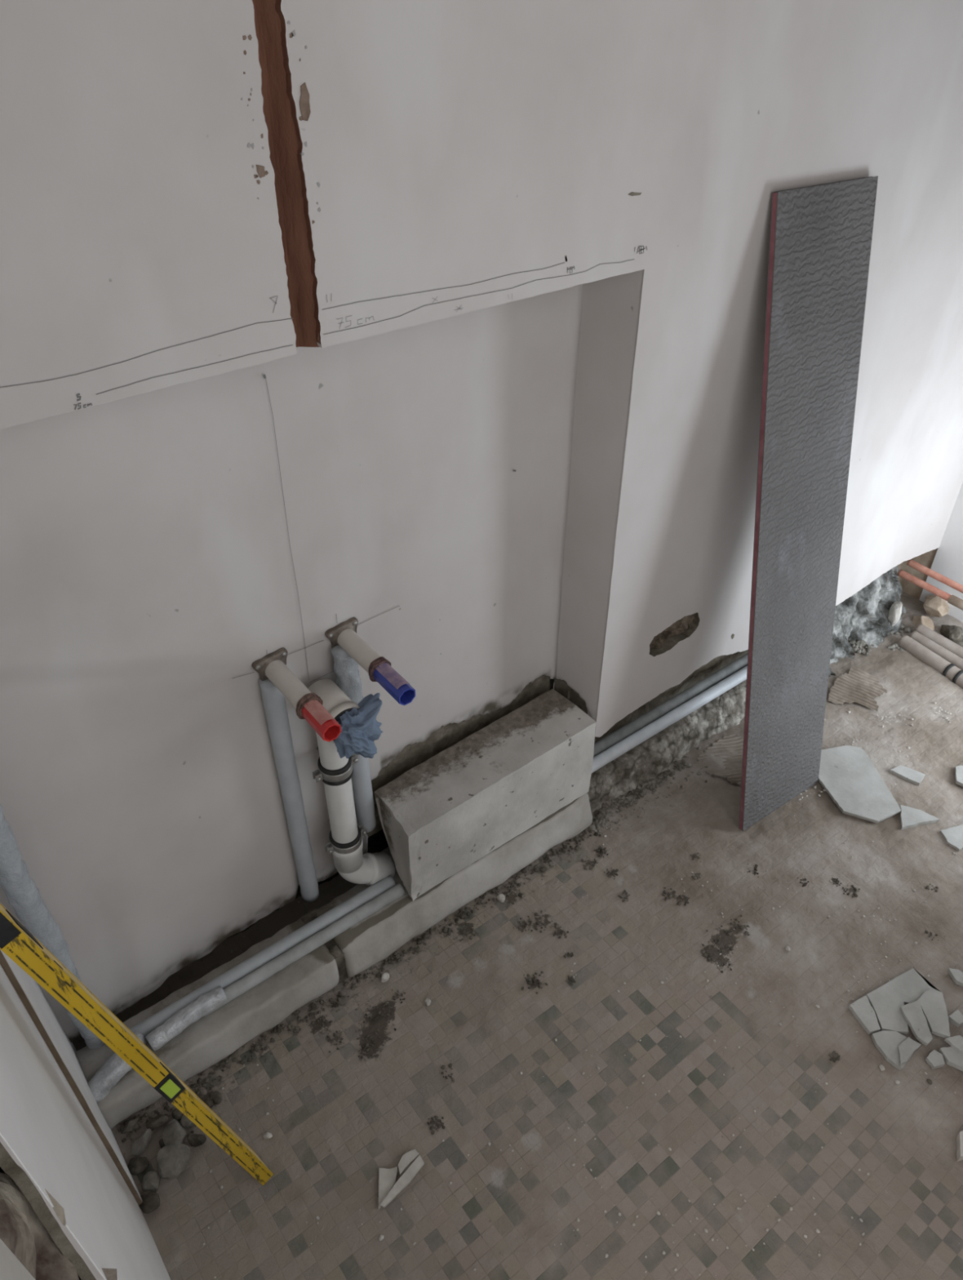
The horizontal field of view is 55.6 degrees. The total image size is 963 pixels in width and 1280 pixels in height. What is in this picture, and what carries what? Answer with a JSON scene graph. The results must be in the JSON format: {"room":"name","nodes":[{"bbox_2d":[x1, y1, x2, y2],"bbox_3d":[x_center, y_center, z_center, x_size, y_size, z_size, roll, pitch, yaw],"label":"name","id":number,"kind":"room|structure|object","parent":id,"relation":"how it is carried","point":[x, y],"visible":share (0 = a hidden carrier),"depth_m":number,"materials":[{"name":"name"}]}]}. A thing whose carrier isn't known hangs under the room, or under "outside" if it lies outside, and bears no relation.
{"room":"bathroom under renovation","nodes":[
{"label":"bathroom under renovation","id":0,"kind":"room"},
{"bbox_2d":[0,949,170,1279],"bbox_3d":[-0.518,-0.083,0.599,0.053,2.610,0.880,-25,45,-29],"label":"wall","id":1,"kind":"structure","parent":0,"point":[68,1212],"depth_m":0.81,"materials":[{"name":"paint"}]},
{"bbox_2d":[0,284,582,1042],"bbox_3d":[-0.296,0.064,1.489,1.185,1.164,0.081,-25,45,-29],"label":"wall niche","id":2,"kind":"object","parent":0,"point":[411,483],"visible":0.79,"depth_m":1.42,"materials":[{"name":"paint"}]},
{"bbox_2d":[251,647,341,742],"bbox_3d":[-0.286,0.089,1.420,0.061,0.056,0.207,-25,45,-29],"label":"pipe stub","id":3,"kind":"object","parent":2,"relation":"attached to","point":[308,706],"visible":1,"depth_m":1.40,"materials":[{"name":"beige plastic"}]},
{"bbox_2d":[258,678,319,902],"bbox_3d":[-0.341,0.286,1.646,0.036,0.563,0.036,-25,45,-29],"label":"pipe sleeve","id":4,"kind":"object","parent":3,"relation":"attached to","point":[273,700],"visible":0.99,"depth_m":1.61,"materials":[{"name":"grey plastic"}]},
{"bbox_2d":[307,679,395,885],"bbox_3d":[-0.240,0.282,1.675,0.133,0.536,0.120,-25,45,-29],"label":"drain pipe","id":5,"kind":"object","parent":2,"relation":"attached to","point":[345,844],"visible":0.89,"depth_m":1.65,"materials":[{"name":"white plastic"}]},
{"bbox_2d":[307,679,359,742],"bbox_3d":[-0.247,0.116,1.514,0.073,0.076,0.087,-25,45,-29],"label":"socket","id":6,"kind":"object","parent":5,"relation":"attached to","point":[335,701],"depth_m":1.49,"materials":[{"name":"beige plastic"}]},
{"bbox_2d":[333,693,383,758],"bbox_3d":[-0.201,0.150,1.496,0.087,0.119,0.065,-11,39,-14],"label":"rag","id":7,"kind":"object","parent":5,"relation":"in","point":[360,728],"visible":0.88,"depth_m":1.47,"materials":[{"name":"blue fabric"}]},
{"bbox_2d":[324,617,415,705],"bbox_3d":[-0.179,0.038,1.482,0.061,0.056,0.208,-25,45,-29],"label":"pipe stub","id":8,"kind":"object","parent":2,"relation":"attached to","point":[344,634],"visible":0.98,"depth_m":1.46,"materials":[{"name":"beige plastic"}]},
{"bbox_2d":[333,644,376,832],"bbox_3d":[-0.227,0.190,1.659,0.040,0.449,0.036,-25,45,-29],"label":"pipe sleeve","id":9,"kind":"object","parent":8,"relation":"attached to","point":[361,778],"visible":0.48,"depth_m":1.72,"materials":[{"name":"grey plastic"}]},
{"bbox_2d":[330,645,363,703],"bbox_3d":[-0.228,0.060,1.556,0.044,0.112,0.047,-25,45,-29],"label":"plastic wrap","id":10,"kind":"object","parent":9,"relation":"attached to","point":[343,665],"visible":0.73,"depth_m":1.54,"materials":[{"name":"plastic"}]},
{"bbox_2d":[227,678,554,937],"bbox_3d":[-0.300,0.369,1.854,1.172,0.390,0.026,-25,45,-29],"label":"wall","id":11,"kind":"structure","parent":0,"point":[377,842],"depth_m":1.97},
{"bbox_2d":[0,0,962,737],"bbox_3d":[0.272,-0.737,1.271,2.600,2.411,0.042,-25,45,-29],"label":"wall","id":12,"kind":"structure","parent":0,"point":[432,160],"depth_m":1.15,"materials":[{"name":"paint"}]},
{"bbox_2d":[550,270,642,720],"bbox_3d":[0.197,-0.159,1.733,0.014,1.110,0.139,-25,45,-29],"label":"wall reveal","id":13,"kind":"object","parent":12,"relation":"attached to","point":[610,305],"depth_m":1.62,"materials":[{"name":"paint"}]},
{"bbox_2d":[906,559,962,593],"bbox_3d":[1.291,-0.166,2.539,0.020,0.027,0.226,-26,45,-30],"label":"copper pipe","id":14,"kind":"object","parent":12,"relation":"attached to","point":[912,563],"visible":1,"depth_m":2.55,"materials":[{"name":"orange metal"}]},
{"bbox_2d":[71,591,962,1279],"bbox_3d":[0.620,0.590,1.840,2.572,0.017,1.372,-25,45,-29],"label":"floor","id":15,"kind":"structure","parent":0,"point":[353,1117],"depth_m":1.61,"materials":[{"name":"tile"}]},
{"bbox_2d":[120,1117,137,1133],"bbox_3d":[-0.593,0.819,1.537,0.015,0.020,0.032,13,40,16],"label":"stone","id":16,"kind":"object","parent":15,"relation":"on","point":[129,1126],"visible":1,"depth_m":1.53,"materials":[{"name":"grey stone"}]},
{"bbox_2d":[0,902,273,1185],"bbox_3d":[-0.406,0.510,1.103,0.055,1.034,0.224,18,42,21],"label":"spirit level","id":17,"kind":"object","parent":15,"relation":"on","point":[18,943],"visible":1,"depth_m":1.00,"materials":[{"name":"yellow paint"}]},
{"bbox_2d":[127,1156,149,1174],"bbox_3d":[-0.560,0.855,1.487,0.034,0.019,0.027,-10,39,-12],"label":"stone","id":18,"kind":"object","parent":15,"relation":"on","point":[138,1165],"visible":0.98,"depth_m":1.48,"materials":[{"name":"grey stone"}]},
{"bbox_2d":[131,1128,151,1155],"bbox_3d":[-0.563,0.833,1.514,0.021,0.026,0.044,13,40,16],"label":"stone","id":19,"kind":"object","parent":15,"relation":"on","point":[140,1144],"visible":1,"depth_m":1.51,"materials":[{"name":"grey stone"}]},
{"bbox_2d":[138,1190,159,1213],"bbox_3d":[-0.526,0.888,1.444,0.032,0.023,0.037,-25,45,-29],"label":"stone","id":20,"kind":"object","parent":15,"relation":"on","point":[151,1199],"visible":0.99,"depth_m":1.44,"materials":[{"name":"grey stone"}]},
{"bbox_2d":[142,1169,160,1191],"bbox_3d":[-0.531,0.870,1.467,0.028,0.025,0.032,-5,38,-6],"label":"stone","id":21,"kind":"object","parent":15,"relation":"on","point":[151,1180],"visible":1,"depth_m":1.46,"materials":[{"name":"grey stone"}]},
{"bbox_2d":[145,1114,168,1130],"bbox_3d":[-0.548,0.813,1.540,0.036,0.022,0.023,-25,45,-29],"label":"stone","id":22,"kind":"object","parent":15,"relation":"on","point":[159,1120],"visible":1,"depth_m":1.53,"materials":[{"name":"grey stone"}]},
{"bbox_2d":[159,1138,165,1148],"bbox_3d":[-0.525,0.837,1.514,0.017,0.018,0.026,-25,45,-29],"label":"stone","id":23,"kind":"object","parent":15,"relation":"on","point":[161,1141],"visible":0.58,"depth_m":1.51,"materials":[{"name":"grey stone"}]},
{"bbox_2d":[156,1143,191,1178],"bbox_3d":[-0.501,0.848,1.485,0.052,0.034,0.055,-5,38,-7],"label":"stone","id":24,"kind":"object","parent":15,"relation":"on","point":[172,1160],"visible":1,"depth_m":1.48,"materials":[{"name":"grey stone"}]},
{"bbox_2d":[162,1119,186,1145],"bbox_3d":[-0.510,0.825,1.518,0.037,0.035,0.054,-25,45,-29],"label":"stone","id":25,"kind":"object","parent":15,"relation":"on","point":[174,1133],"visible":0.89,"depth_m":1.51,"materials":[{"name":"grey stone"}]},
{"bbox_2d":[172,1107,183,1119],"bbox_3d":[-0.515,0.806,1.553,0.022,0.012,0.023,-25,45,-29],"label":"stone","id":26,"kind":"object","parent":15,"relation":"on","point":[177,1114],"visible":0.67,"depth_m":1.55,"materials":[{"name":"grey stone"}]},
{"bbox_2d":[179,1114,195,1128],"bbox_3d":[-0.496,0.811,1.543,0.027,0.020,0.026,-25,45,-29],"label":"stone","id":27,"kind":"object","parent":15,"relation":"on","point":[185,1122],"visible":0.43,"depth_m":1.53,"materials":[{"name":"grey stone"}]},
{"bbox_2d":[186,1133,206,1146],"bbox_3d":[-0.475,0.832,1.519,0.033,0.020,0.019,0,38,0],"label":"stone","id":28,"kind":"object","parent":15,"relation":"on","point":[194,1140],"visible":1,"depth_m":1.51,"materials":[{"name":"grey stone"}]},
{"bbox_2d":[75,918,338,1128],"bbox_3d":[-0.487,0.680,1.654,0.447,0.095,0.147,-25,45,-29],"label":"kerb","id":29,"kind":"object","parent":15,"relation":"on","point":[214,1037],"visible":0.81,"depth_m":1.61,"materials":[{"name":"paint"}]},
{"bbox_2d":[0,804,104,1048],"bbox_3d":[-0.667,0.348,1.312,0.048,0.964,0.046,1,38,2],"label":"wrapped riser","id":30,"kind":"object","parent":29,"relation":"on","point":[21,891],"visible":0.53,"depth_m":1.33,"materials":[{"name":"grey plastic"}]},
{"bbox_2d":[87,1031,146,1103],"bbox_3d":[-0.609,0.714,1.524,0.048,0.056,0.121,21,43,24],"label":"pipe","id":31,"kind":"object","parent":29,"relation":"on","point":[115,1068],"visible":0.64,"depth_m":1.50,"materials":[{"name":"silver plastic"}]},
{"bbox_2d":[145,985,226,1051],"bbox_3d":[-0.512,0.655,1.586,0.142,0.037,0.033,-29,47,-32],"label":"wrap","id":32,"kind":"object","parent":29,"relation":"on","point":[175,1025],"visible":1,"depth_m":1.57,"materials":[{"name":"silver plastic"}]},
{"bbox_2d":[129,875,395,1035],"bbox_3d":[-0.399,0.585,1.684,0.557,0.029,0.028,-25,45,-29],"label":"conduit","id":33,"kind":"object","parent":29,"relation":"on","point":[284,944],"visible":0.81,"depth_m":1.68,"materials":[{"name":"grey plastic"}]},
{"bbox_2d":[204,1099,213,1108],"bbox_3d":[-0.472,0.797,1.562,0.025,0.015,0.016,-25,45,-29],"label":"stone","id":34,"kind":"object","parent":15,"relation":"on","point":[209,1103],"visible":0.45,"depth_m":1.56,"materials":[{"name":"grey stone"}]},
{"bbox_2d":[211,1091,222,1104],"bbox_3d":[-0.456,0.790,1.575,0.017,0.013,0.021,-15,41,-19],"label":"stone","id":35,"kind":"object","parent":15,"relation":"on","point":[216,1096],"visible":1,"depth_m":1.57,"materials":[{"name":"grey stone"}]},
{"bbox_2d":[262,1132,272,1138],"bbox_3d":[-0.358,0.830,1.527,0.014,0.010,0.012,-25,45,-29],"label":"pebble","id":36,"kind":"object","parent":15,"relation":"on","point":[267,1135],"visible":1,"depth_m":1.52,"materials":[{"name":"white stone"}]},
{"bbox_2d":[301,908,349,984],"bbox_3d":[-0.302,0.591,1.764,0.060,0.091,0.119,-25,45,-29],"label":"debris","id":37,"kind":"object","parent":15,"relation":"on","point":[333,948],"visible":0.3,"depth_m":1.73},
{"bbox_2d":[121,829,601,1142],"bbox_3d":[-0.176,0.628,1.788,1.085,0.012,0.049,-25,45,-29],"label":"crumbs","id":38,"kind":"object","parent":15,"relation":"on","point":[463,916],"visible":0.94,"depth_m":1.76,"materials":[{"name":"black soil"}]},
{"bbox_2d":[381,972,389,982],"bbox_3d":[-0.185,0.649,1.756,0.016,0.013,0.018,-1,38,-1],"label":"pebble","id":39,"kind":"object","parent":15,"relation":"on","point":[385,976],"visible":1,"depth_m":1.75,"materials":[{"name":"grey stone"}]},
{"bbox_2d":[378,1166,397,1208],"bbox_3d":[-0.150,0.879,1.464,0.030,0.007,0.059,-3,38,-3],"label":"shard","id":40,"kind":"object","parent":15,"relation":"on","point":[387,1177],"visible":1,"depth_m":1.47},
{"bbox_2d":[380,1155,424,1207],"bbox_3d":[-0.126,0.870,1.463,0.015,0.008,0.094,28,46,31],"label":"shard","id":41,"kind":"object","parent":15,"relation":"on","point":[405,1180],"visible":1,"depth_m":1.46},
{"bbox_2d":[398,1149,419,1176],"bbox_3d":[-0.123,0.853,1.493,0.018,0.012,0.044,30,47,32],"label":"shard","id":42,"kind":"object","parent":15,"relation":"on","point":[408,1158],"visible":1,"depth_m":1.49},
{"bbox_2d":[424,998,431,1005],"bbox_3d":[-0.101,0.681,1.717,0.011,0.011,0.014,-25,45,-29],"label":"pebble","id":43,"kind":"object","parent":15,"relation":"on","point":[428,1002],"visible":1,"depth_m":1.71,"materials":[{"name":"grey stone"}]},
{"bbox_2d":[315,793,592,977],"bbox_3d":[-0.042,0.470,1.914,0.626,0.105,0.146,-25,45,-29],"label":"kerb","id":44,"kind":"object","parent":15,"relation":"on","point":[375,938],"visible":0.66,"depth_m":1.83,"materials":[{"name":"paint"}]},
{"bbox_2d":[203,883,404,1017],"bbox_3d":[-0.325,0.572,1.703,0.422,0.026,0.025,-25,45,-29],"label":"conduit","id":45,"kind":"object","parent":44,"relation":"on","point":[313,942],"visible":0.96,"depth_m":1.70,"materials":[{"name":"grey plastic"}]},
{"bbox_2d":[373,688,596,901],"bbox_3d":[0.009,0.306,1.867,0.470,0.213,0.143,-25,45,-29],"label":"concrete block","id":46,"kind":"object","parent":44,"relation":"on","point":[443,815],"visible":1,"depth_m":1.80,"materials":[{"name":"grey concrete"}]},
{"bbox_2d":[497,893,505,902],"bbox_3d":[0.042,0.536,1.899,0.017,0.013,0.018,-25,45,-29],"label":"pebble","id":47,"kind":"object","parent":15,"relation":"on","point":[501,897],"visible":1,"depth_m":1.89,"materials":[{"name":"grey stone"}]},
{"bbox_2d":[549,861,555,866],"bbox_3d":[0.151,0.484,1.969,0.011,0.008,0.014,-25,45,-29],"label":"pebble","id":48,"kind":"object","parent":15,"relation":"on","point":[551,864],"visible":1,"depth_m":1.97,"materials":[{"name":"grey stone"}]},
{"bbox_2d":[190,847,938,1134],"bbox_3d":[0.217,0.629,1.787,1.530,0.010,0.538,-6,39,-8],"label":"crumbs","id":49,"kind":"object","parent":15,"relation":"on","point":[833,1054],"visible":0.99,"depth_m":1.81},
{"bbox_2d":[203,702,962,1279],"bbox_3d":[0.478,0.616,1.804,2.051,0.008,0.904,-29,46,-31],"label":"crumbs","id":50,"kind":"object","parent":15,"relation":"on","point":[381,1237],"visible":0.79,"depth_m":1.60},
{"bbox_2d":[589,721,742,832],"bbox_3d":[0.515,0.293,2.213,0.688,0.017,0.236,-25,45,-29],"label":"crumbs","id":51,"kind":"object","parent":15,"relation":"on","point":[599,818],"visible":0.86,"depth_m":2.13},
{"bbox_2d":[586,679,746,813],"bbox_3d":[0.529,0.188,2.285,0.838,0.096,0.158,-25,45,-29],"label":"ledge","id":52,"kind":"object","parent":15,"relation":"on","point":[658,753],"visible":0.42,"depth_m":2.18,"materials":[{"name":"grey concrete"}]},
{"bbox_2d":[591,666,747,773],"bbox_3d":[0.519,0.151,2.201,0.764,0.030,0.028,-25,45,-29],"label":"conduit","id":53,"kind":"object","parent":52,"relation":"on","point":[683,710],"visible":0.71,"depth_m":2.14,"materials":[{"name":"grey plastic"}]},
{"bbox_2d":[593,653,747,757],"bbox_3d":[0.503,0.133,2.219,0.760,0.030,0.030,-25,45,-29],"label":"conduit","id":54,"kind":"object","parent":52,"relation":"on","point":[714,678],"visible":0.63,"depth_m":2.17,"materials":[{"name":"grey plastic"}]},
{"bbox_2d":[697,726,744,786],"bbox_3d":[0.593,0.275,2.233,0.137,0.008,0.231,6,39,7],"label":"adhesive patch","id":55,"kind":"object","parent":15,"relation":"on","point":[734,766],"visible":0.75,"depth_m":2.22,"materials":[{"name":"concrete"}]},
{"bbox_2d":[785,946,790,951],"bbox_3d":[0.607,0.611,1.807,0.010,0.007,0.011,8,39,10],"label":"pebble","id":56,"kind":"object","parent":15,"relation":"on","point":[787,948],"visible":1,"depth_m":1.80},
{"bbox_2d":[738,176,878,831],"bbox_3d":[0.632,-0.187,1.802,0.307,1.270,0.266,-25,45,-29],"label":"board","id":57,"kind":"object","parent":15,"relation":"on","point":[821,235],"visible":1,"depth_m":1.72,"materials":[{"name":"grey plastic"}]},
{"bbox_2d":[828,666,887,711],"bbox_3d":[0.998,0.132,2.414,0.130,0.010,0.178,23,44,26],"label":"adhesive patch","id":58,"kind":"object","parent":15,"relation":"on","point":[858,686],"visible":1,"depth_m":2.42,"materials":[{"name":"concrete"}]},
{"bbox_2d":[818,745,901,822],"bbox_3d":[0.874,0.339,2.150,0.150,0.010,0.238,-4,38,-5],"label":"tile","id":59,"kind":"object","parent":15,"relation":"on","point":[847,774],"visible":0.91,"depth_m":2.14,"materials":[{"name":"white tile"}]},
{"bbox_2d":[848,995,880,1034],"bbox_3d":[0.715,0.696,1.693,0.042,0.011,0.064,-12,40,-14],"label":"plaster slab","id":60,"kind":"object","parent":15,"relation":"on","point":[862,1010],"visible":1,"depth_m":1.69,"materials":[{"name":"grey concrete"}]},
{"bbox_2d":[828,564,906,677],"bbox_3d":[1.036,-0.067,2.514,0.500,0.224,0.135,-25,45,-29],"label":"insulation","id":61,"kind":"object","parent":15,"relation":"on","point":[864,615],"visible":0.47,"depth_m":2.56},
{"bbox_2d":[888,601,902,626],"bbox_3d":[1.174,-0.071,2.595,0.031,0.089,0.050,15,41,18],"label":"stone","id":62,"kind":"object","parent":61,"relation":"on","point":[895,610],"visible":0.97,"depth_m":2.57,"materials":[{"name":"grey stone"}]},
{"bbox_2d":[897,569,962,610],"bbox_3d":[1.278,-0.128,2.542,0.026,0.030,0.256,-27,45,-30],"label":"copper pipe","id":63,"kind":"object","parent":61,"relation":"attached to","point":[953,600],"visible":1,"depth_m":2.55,"materials":[{"name":"orange metal"}]},
{"bbox_2d":[848,623,912,655],"bbox_3d":[1.116,-0.004,2.586,0.247,0.024,0.139,-5,38,-6],"label":"crumbs","id":64,"kind":"object","parent":15,"relation":"on","point":[860,643],"visible":0.38,"depth_m":2.56,"materials":[{"name":"grey stone"}]},
{"bbox_2d":[879,1064,884,1071],"bbox_3d":[0.710,0.759,1.618,0.009,0.007,0.011,-25,45,-29],"label":"pebble","id":65,"kind":"object","parent":15,"relation":"on","point":[882,1067],"visible":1,"depth_m":1.62,"materials":[{"name":"white stone"}]},
{"bbox_2d":[871,1030,921,1071],"bbox_3d":[0.746,0.731,1.649,0.070,0.011,0.070,-25,45,-29],"label":"plaster slab","id":66,"kind":"object","parent":15,"relation":"on","point":[887,1042],"visible":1,"depth_m":1.64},
{"bbox_2d":[897,1036,919,1066],"bbox_3d":[0.757,0.735,1.631,0.063,0.004,0.024,-25,45,-29],"label":"plaster slab","id":67,"kind":"object","parent":66,"relation":"on","point":[908,1046],"visible":1,"depth_m":1.63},
{"bbox_2d":[866,968,940,1034],"bbox_3d":[0.787,0.679,1.716,0.156,0.011,0.090,-25,45,-29],"label":"plaster slab","id":68,"kind":"object","parent":15,"relation":"on","point":[886,1001],"visible":0.94,"depth_m":1.72,"materials":[{"name":"grey concrete"}]},
{"bbox_2d":[900,1000,932,1045],"bbox_3d":[0.797,0.701,1.671,0.038,0.011,0.083,-1,38,-1],"label":"plaster slab","id":69,"kind":"object","parent":68,"relation":"on","point":[913,1013],"visible":1,"depth_m":1.67,"materials":[{"name":"grey concrete"}]},
{"bbox_2d":[918,990,950,1038],"bbox_3d":[0.834,0.690,1.684,0.048,0.010,0.089,5,38,7],"label":"plaster slab","id":70,"kind":"object","parent":68,"relation":"on","point":[933,1005],"visible":1,"depth_m":1.68,"materials":[{"name":"grey concrete"}]},
{"bbox_2d":[889,764,925,786],"bbox_3d":[1.014,0.319,2.174,0.072,0.010,0.037,24,44,27],"label":"plaster slab","id":71,"kind":"object","parent":15,"relation":"on","point":[908,774],"visible":1,"depth_m":2.17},
{"bbox_2d":[899,804,939,830],"bbox_3d":[0.980,0.398,2.075,0.096,0.010,0.059,-9,39,-11],"label":"plaster slab","id":72,"kind":"object","parent":15,"relation":"on","point":[910,817],"visible":1,"depth_m":2.06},
{"bbox_2d":[911,615,934,630],"bbox_3d":[1.275,-0.039,2.641,0.055,0.059,0.098,-1,38,-2],"label":"stone","id":73,"kind":"object","parent":15,"relation":"on","point":[926,620],"visible":0.59,"depth_m":2.63,"materials":[{"name":"beige stone"}]},
{"bbox_2d":[926,1079,932,1084],"bbox_3d":[0.785,0.774,1.600,0.008,0.006,0.010,-25,45,-29],"label":"pebble","id":74,"kind":"object","parent":15,"relation":"on","point":[929,1081],"visible":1,"depth_m":1.60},
{"bbox_2d":[897,635,962,688],"bbox_3d":[1.250,0.071,2.481,0.044,0.044,0.260,-20,42,-24],"label":"pipe","id":75,"kind":"object","parent":15,"relation":"on","point":[927,656],"visible":1,"depth_m":2.49,"materials":[{"name":"beige plastic"}]},
{"bbox_2d":[925,1049,945,1069],"bbox_3d":[0.810,0.750,1.626,0.032,0.010,0.027,-25,45,-29],"label":"plaster slab","id":76,"kind":"object","parent":15,"relation":"on","point":[935,1060],"visible":1,"depth_m":1.62,"materials":[{"name":"grey concrete"}]},
{"bbox_2d":[909,631,962,670],"bbox_3d":[1.282,0.044,2.515,0.032,0.033,0.221,-22,43,-26],"label":"pipe","id":77,"kind":"object","parent":15,"relation":"on","point":[947,655],"visible":0.67,"depth_m":2.52,"materials":[{"name":"grey plastic"}]},
{"bbox_2d":[923,595,949,617],"bbox_3d":[1.335,-0.106,2.668,0.069,0.058,0.129,21,43,25],"label":"stone","id":78,"kind":"object","parent":15,"relation":"on","point":[934,606],"visible":0.86,"depth_m":2.63,"materials":[{"name":"beige stone"}]},
{"bbox_2d":[914,623,962,658],"bbox_3d":[1.304,0.021,2.542,0.036,0.036,0.203,-23,44,-26],"label":"pipe","id":79,"kind":"object","parent":15,"relation":"on","point":[945,642],"visible":0.62,"depth_m":2.55,"materials":[{"name":"grey plastic"}]},
{"bbox_2d":[938,1046,962,1071],"bbox_3d":[0.851,0.747,1.629,0.047,0.012,0.051,-15,41,-18],"label":"plaster slab","id":80,"kind":"object","parent":15,"relation":"on","point":[952,1057],"visible":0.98,"depth_m":1.62,"materials":[{"name":"grey concrete"}]},
{"bbox_2d":[944,1035,962,1053],"bbox_3d":[0.862,0.727,1.637,0.055,0.008,0.029,24,44,27],"label":"plaster slab","id":81,"kind":"object","parent":80,"relation":"on","point":[956,1042],"visible":1,"depth_m":1.64,"materials":[{"name":"grey concrete"}]},
{"bbox_2d":[940,824,962,851],"bbox_3d":[1.058,0.434,2.031,0.075,0.007,0.056,-25,45,-29],"label":"plaster slab","id":82,"kind":"object","parent":15,"relation":"on","point":[953,836],"visible":1,"depth_m":2.02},
{"bbox_2d":[940,624,962,639],"bbox_3d":[1.335,-0.019,2.597,0.059,0.056,0.068,-25,45,-29],"label":"stone","id":83,"kind":"object","parent":15,"relation":"on","point":[950,632],"visible":0.77,"depth_m":2.57,"materials":[{"name":"grey stone"}]},
{"bbox_2d":[947,968,962,986],"bbox_3d":[0.917,0.648,1.755,0.041,0.010,0.026,25,45,29],"label":"plaster slab","id":84,"kind":"object","parent":15,"relation":"on","point":[957,975],"visible":1,"depth_m":1.75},
{"bbox_2d":[948,1009,962,1026],"bbox_3d":[0.879,0.701,1.687,0.026,0.012,0.023,-18,41,-21],"label":"plaster slab","id":85,"kind":"object","parent":15,"relation":"on","point":[956,1018],"visible":0.99,"depth_m":1.68,"materials":[{"name":"grey concrete"}]},
{"bbox_2d":[951,635,962,647],"bbox_3d":[1.347,0.013,2.576,0.079,0.048,0.050,-25,45,-29],"label":"stone","id":86,"kind":"object","parent":15,"relation":"on","point":[960,641],"visible":0.36,"depth_m":2.56,"materials":[{"name":"grey stone"}]},
{"bbox_2d":[955,765,962,786],"bbox_3d":[1.147,0.321,2.172,0.036,0.010,0.085,15,41,19],"label":"plaster slab","id":87,"kind":"object","parent":15,"relation":"on","point":[959,769],"visible":1,"depth_m":2.17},
{"bbox_2d":[955,1130,962,1161],"bbox_3d":[0.806,0.833,1.512,0.031,0.020,0.068,14,40,18],"label":"plaster slab","id":88,"kind":"object","parent":15,"relation":"on","point":[959,1139],"visible":1,"depth_m":1.50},
{"bbox_2d":[567,649,748,743],"bbox_3d":[0.722,-0.020,2.389,1.355,0.320,0.025,-25,45,-29],"label":"wall","id":89,"kind":"structure","parent":0,"point":[717,663],"depth_m":2.27,"materials":[{"name":"grey concrete"}]},
{"bbox_2d":[897,482,962,622],"bbox_3d":[1.748,-0.796,1.597,0.100,2.720,1.650,-25,45,-29],"label":"wall","id":90,"kind":"structure","parent":0,"point":[948,562],"depth_m":2.63,"materials":[{"name":"white paint"}]},
{"bbox_3d":[-0.310,0.192,0.249,0.075,2.610,0.100,-25,45,-29],"label":"wall","id":91,"kind":"structure","parent":0,"visible":0},
{"bbox_2d":[0,1238,35,1279],"bbox_3d":[-0.206,0.225,0.208,0.136,2.610,0.250,-25,45,-29],"label":"trim","id":92,"kind":"structure","parent":91,"relation":"attached to","point":[11,1268],"depth_m":0.43,"materials":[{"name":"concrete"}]}
]}

